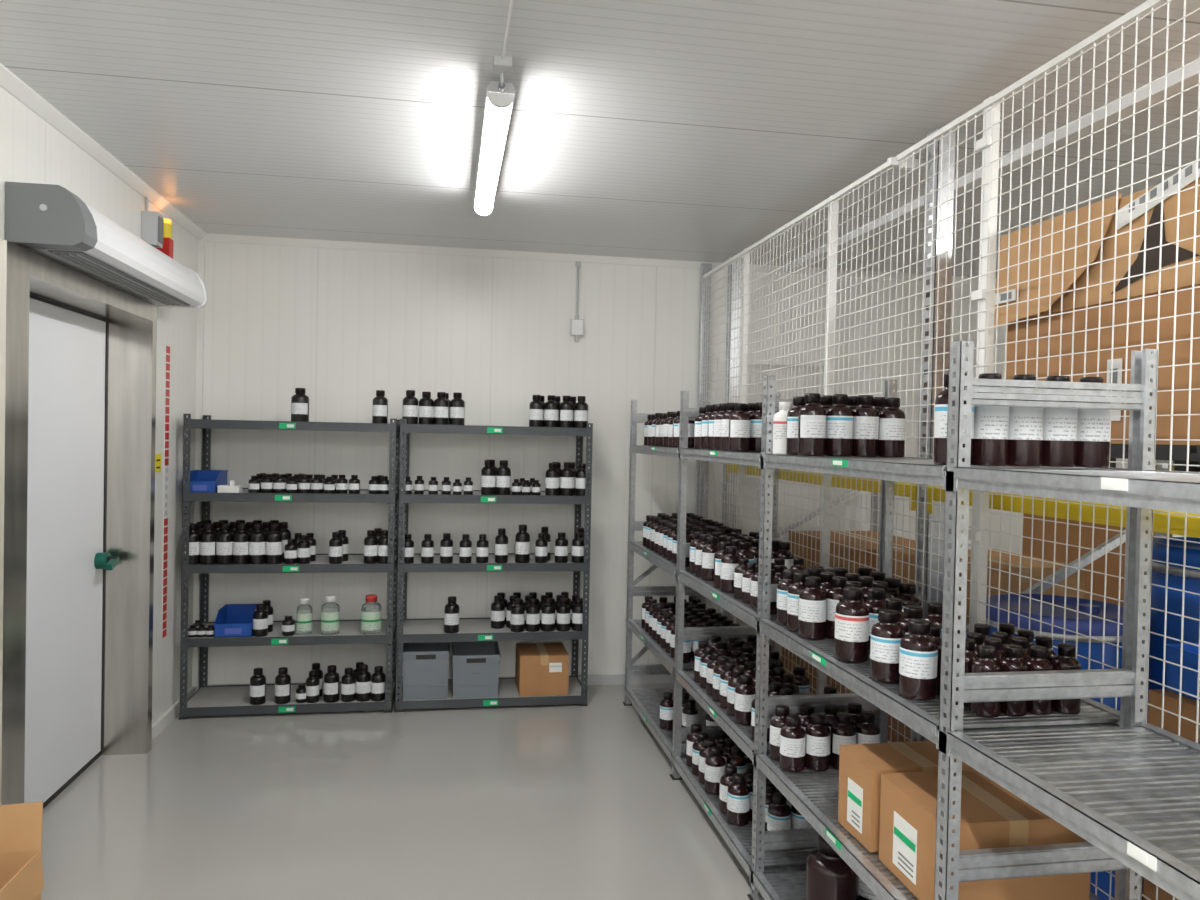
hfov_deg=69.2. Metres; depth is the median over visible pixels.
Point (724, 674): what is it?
bottles
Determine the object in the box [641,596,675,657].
bottles
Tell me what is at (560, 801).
floor
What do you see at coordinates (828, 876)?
canister
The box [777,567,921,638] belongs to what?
bottles
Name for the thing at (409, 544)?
bottles
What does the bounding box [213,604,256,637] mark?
storage bin
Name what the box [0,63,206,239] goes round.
trim
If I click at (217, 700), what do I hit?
shelving rack
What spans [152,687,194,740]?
baseboard
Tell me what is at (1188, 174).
carton
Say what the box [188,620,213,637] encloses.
bottles
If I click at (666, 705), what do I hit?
bottles
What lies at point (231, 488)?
box
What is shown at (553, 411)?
bottles
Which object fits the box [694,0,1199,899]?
partition
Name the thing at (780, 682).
bottles
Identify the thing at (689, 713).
bottles
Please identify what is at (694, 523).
bottles
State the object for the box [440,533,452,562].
bottles
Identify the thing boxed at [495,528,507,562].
bottles
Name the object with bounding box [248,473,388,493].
bottles
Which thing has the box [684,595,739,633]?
bottles
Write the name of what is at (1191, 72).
cable tray
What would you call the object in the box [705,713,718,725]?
bottles
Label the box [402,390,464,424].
bottles
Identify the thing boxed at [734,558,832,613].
bottles
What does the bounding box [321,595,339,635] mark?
bottles
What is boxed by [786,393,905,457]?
bottles
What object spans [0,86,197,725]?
wall
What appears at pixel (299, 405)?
bottles
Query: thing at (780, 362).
panel
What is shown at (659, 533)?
bottles
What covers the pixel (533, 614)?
bottles
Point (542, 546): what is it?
bottles
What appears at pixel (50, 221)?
curtain
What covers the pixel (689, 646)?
bottles
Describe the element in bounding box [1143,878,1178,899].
cardboard box
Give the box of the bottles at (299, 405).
[291,388,308,421]
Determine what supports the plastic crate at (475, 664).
in the shelving rack at (426, 630)
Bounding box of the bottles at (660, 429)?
[644,411,698,447]
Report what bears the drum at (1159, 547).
on the shelving rack at (1177, 523)
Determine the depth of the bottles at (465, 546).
5.44 m
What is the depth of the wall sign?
4.80 m
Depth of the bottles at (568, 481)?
5.47 m
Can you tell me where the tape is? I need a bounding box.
[162,344,169,637]
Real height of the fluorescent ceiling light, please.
0.126 m
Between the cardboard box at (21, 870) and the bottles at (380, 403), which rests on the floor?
the cardboard box at (21, 870)
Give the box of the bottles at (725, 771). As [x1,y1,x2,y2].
[686,724,812,830]
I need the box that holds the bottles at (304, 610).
[296,597,311,635]
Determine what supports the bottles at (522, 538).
in the shelving rack at (426, 630)
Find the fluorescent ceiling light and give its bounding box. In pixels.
[474,0,515,215]
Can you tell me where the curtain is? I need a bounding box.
[5,181,207,308]
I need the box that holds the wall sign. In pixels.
[155,454,160,471]
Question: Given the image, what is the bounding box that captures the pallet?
[1110,444,1199,471]
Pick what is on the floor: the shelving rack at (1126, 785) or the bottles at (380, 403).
the shelving rack at (1126, 785)
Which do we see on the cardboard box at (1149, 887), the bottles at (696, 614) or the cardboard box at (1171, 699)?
the cardboard box at (1171, 699)
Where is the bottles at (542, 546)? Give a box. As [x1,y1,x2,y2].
[535,527,586,562]
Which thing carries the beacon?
attached to the wall at (32, 150)
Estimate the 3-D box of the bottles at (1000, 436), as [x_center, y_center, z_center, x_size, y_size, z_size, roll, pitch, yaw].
[1.048,-0.073,2.155,0.464,0.225,0.090,1,1,-10]
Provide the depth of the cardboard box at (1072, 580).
3.72 m
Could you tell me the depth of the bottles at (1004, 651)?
2.15 m
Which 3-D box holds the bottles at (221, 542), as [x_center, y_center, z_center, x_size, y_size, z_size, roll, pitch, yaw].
[-1.900,0.566,5.380,1.204,0.239,0.316,1,1,-10]
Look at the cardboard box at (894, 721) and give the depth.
4.09 m
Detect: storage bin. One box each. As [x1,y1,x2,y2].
[186,470,227,492]
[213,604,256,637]
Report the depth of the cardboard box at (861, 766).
2.54 m
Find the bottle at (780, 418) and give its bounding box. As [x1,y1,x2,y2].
[773,402,792,454]
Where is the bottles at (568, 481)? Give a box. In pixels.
[402,460,588,495]
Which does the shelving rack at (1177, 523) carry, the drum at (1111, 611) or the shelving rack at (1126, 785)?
the drum at (1111, 611)
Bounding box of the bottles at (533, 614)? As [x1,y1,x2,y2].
[444,592,585,633]
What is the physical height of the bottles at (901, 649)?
0.215 m
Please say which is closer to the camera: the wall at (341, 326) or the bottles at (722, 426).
the bottles at (722, 426)
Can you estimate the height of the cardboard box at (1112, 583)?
0.551 m
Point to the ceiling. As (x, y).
(685, 130)
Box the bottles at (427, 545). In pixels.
[421,534,433,563]
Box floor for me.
[41,683,805,899]
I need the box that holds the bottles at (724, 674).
[694,634,756,739]
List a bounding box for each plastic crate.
[403,642,449,699]
[452,641,499,698]
[1163,643,1199,700]
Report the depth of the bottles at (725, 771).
3.72 m
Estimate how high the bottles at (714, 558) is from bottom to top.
0.200 m
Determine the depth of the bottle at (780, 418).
3.13 m
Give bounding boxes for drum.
[986,593,1122,899]
[1142,537,1199,893]
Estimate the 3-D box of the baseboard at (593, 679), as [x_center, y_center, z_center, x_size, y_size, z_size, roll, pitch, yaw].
[0.735,1.602,6.150,6.780,0.070,0.020,1,1,-10]
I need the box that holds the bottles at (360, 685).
[249,662,385,704]
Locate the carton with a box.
[994,158,1199,445]
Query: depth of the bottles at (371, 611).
5.33 m
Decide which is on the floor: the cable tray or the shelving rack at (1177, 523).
the shelving rack at (1177, 523)
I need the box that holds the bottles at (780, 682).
[768,645,809,705]
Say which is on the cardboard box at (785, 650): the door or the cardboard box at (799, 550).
the cardboard box at (799, 550)
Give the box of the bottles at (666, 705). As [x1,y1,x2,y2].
[660,692,673,729]
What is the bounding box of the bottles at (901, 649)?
[834,587,941,700]
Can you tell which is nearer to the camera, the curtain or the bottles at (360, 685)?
the curtain
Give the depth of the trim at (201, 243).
5.52 m
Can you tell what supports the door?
in the wall at (32, 150)
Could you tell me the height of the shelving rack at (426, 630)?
1.800 m
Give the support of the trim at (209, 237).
attached to the wall at (341, 326)
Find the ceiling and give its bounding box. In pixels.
[0,0,1199,277]
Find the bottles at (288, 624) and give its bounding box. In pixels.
[282,615,294,635]
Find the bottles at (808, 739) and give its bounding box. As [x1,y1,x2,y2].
[769,702,879,771]
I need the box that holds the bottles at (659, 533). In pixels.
[643,513,677,563]
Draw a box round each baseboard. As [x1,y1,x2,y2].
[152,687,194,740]
[195,673,673,691]
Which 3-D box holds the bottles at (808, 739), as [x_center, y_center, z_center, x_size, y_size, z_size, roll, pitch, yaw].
[0.814,1.036,3.156,0.371,0.187,0.192,1,1,-10]
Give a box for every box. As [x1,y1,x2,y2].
[0,801,43,899]
[217,480,242,492]
[515,643,568,696]
[781,646,874,712]
[789,531,914,573]
[838,741,974,852]
[879,770,1090,899]
[884,714,909,741]
[888,549,1084,624]
[1022,513,1188,643]
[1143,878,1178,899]
[1148,689,1199,743]
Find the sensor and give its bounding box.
[570,261,583,341]
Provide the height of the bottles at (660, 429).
0.195 m
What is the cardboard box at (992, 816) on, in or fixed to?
in the shelving rack at (1126, 785)
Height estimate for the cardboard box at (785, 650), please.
0.551 m
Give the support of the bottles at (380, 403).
in the shelving rack at (217, 700)
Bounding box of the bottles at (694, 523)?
[686,513,741,543]
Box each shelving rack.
[179,414,399,719]
[395,419,592,711]
[623,341,1199,899]
[720,127,1199,741]
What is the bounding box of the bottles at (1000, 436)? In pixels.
[933,372,1110,467]
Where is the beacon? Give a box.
[141,197,173,258]
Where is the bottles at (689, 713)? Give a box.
[681,686,697,726]
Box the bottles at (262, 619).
[253,600,272,636]
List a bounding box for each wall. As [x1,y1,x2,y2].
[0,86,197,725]
[201,241,1127,684]
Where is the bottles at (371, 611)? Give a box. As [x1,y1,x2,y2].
[361,594,381,634]
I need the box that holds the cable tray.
[784,61,1198,271]
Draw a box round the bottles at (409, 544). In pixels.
[401,534,413,563]
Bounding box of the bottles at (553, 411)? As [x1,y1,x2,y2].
[529,395,587,427]
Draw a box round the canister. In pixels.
[805,834,879,899]
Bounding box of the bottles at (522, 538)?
[515,524,529,562]
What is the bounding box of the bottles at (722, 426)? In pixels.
[694,402,778,451]
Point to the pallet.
(1162, 452)
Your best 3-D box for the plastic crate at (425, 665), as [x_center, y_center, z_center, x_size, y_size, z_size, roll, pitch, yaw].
[-1.112,1.394,5.569,0.293,0.300,0.382,1,1,-10]
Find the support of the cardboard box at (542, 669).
in the shelving rack at (426, 630)
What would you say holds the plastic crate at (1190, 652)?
on the cardboard box at (1171, 699)
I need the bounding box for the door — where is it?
[0,240,156,808]
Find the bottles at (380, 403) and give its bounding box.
[372,390,387,423]
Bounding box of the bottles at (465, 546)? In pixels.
[459,534,488,562]
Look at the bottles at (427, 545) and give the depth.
5.39 m
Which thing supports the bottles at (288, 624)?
in the shelving rack at (217, 700)
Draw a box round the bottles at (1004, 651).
[929,623,1081,717]
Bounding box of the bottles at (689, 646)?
[683,640,699,662]
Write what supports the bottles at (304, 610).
on the shelving rack at (217, 700)
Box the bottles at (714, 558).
[689,532,793,592]
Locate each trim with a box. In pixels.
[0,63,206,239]
[192,240,204,686]
[201,233,996,284]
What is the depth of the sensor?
5.91 m
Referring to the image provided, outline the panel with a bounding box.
[711,357,825,659]
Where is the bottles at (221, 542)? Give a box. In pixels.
[185,520,391,564]
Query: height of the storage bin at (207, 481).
0.125 m
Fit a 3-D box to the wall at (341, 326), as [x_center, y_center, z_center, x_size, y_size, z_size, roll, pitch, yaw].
[0.652,0.157,6.193,7.380,2.955,0.150,1,1,-10]
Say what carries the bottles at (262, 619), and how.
in the shelving rack at (217, 700)
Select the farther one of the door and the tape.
the tape

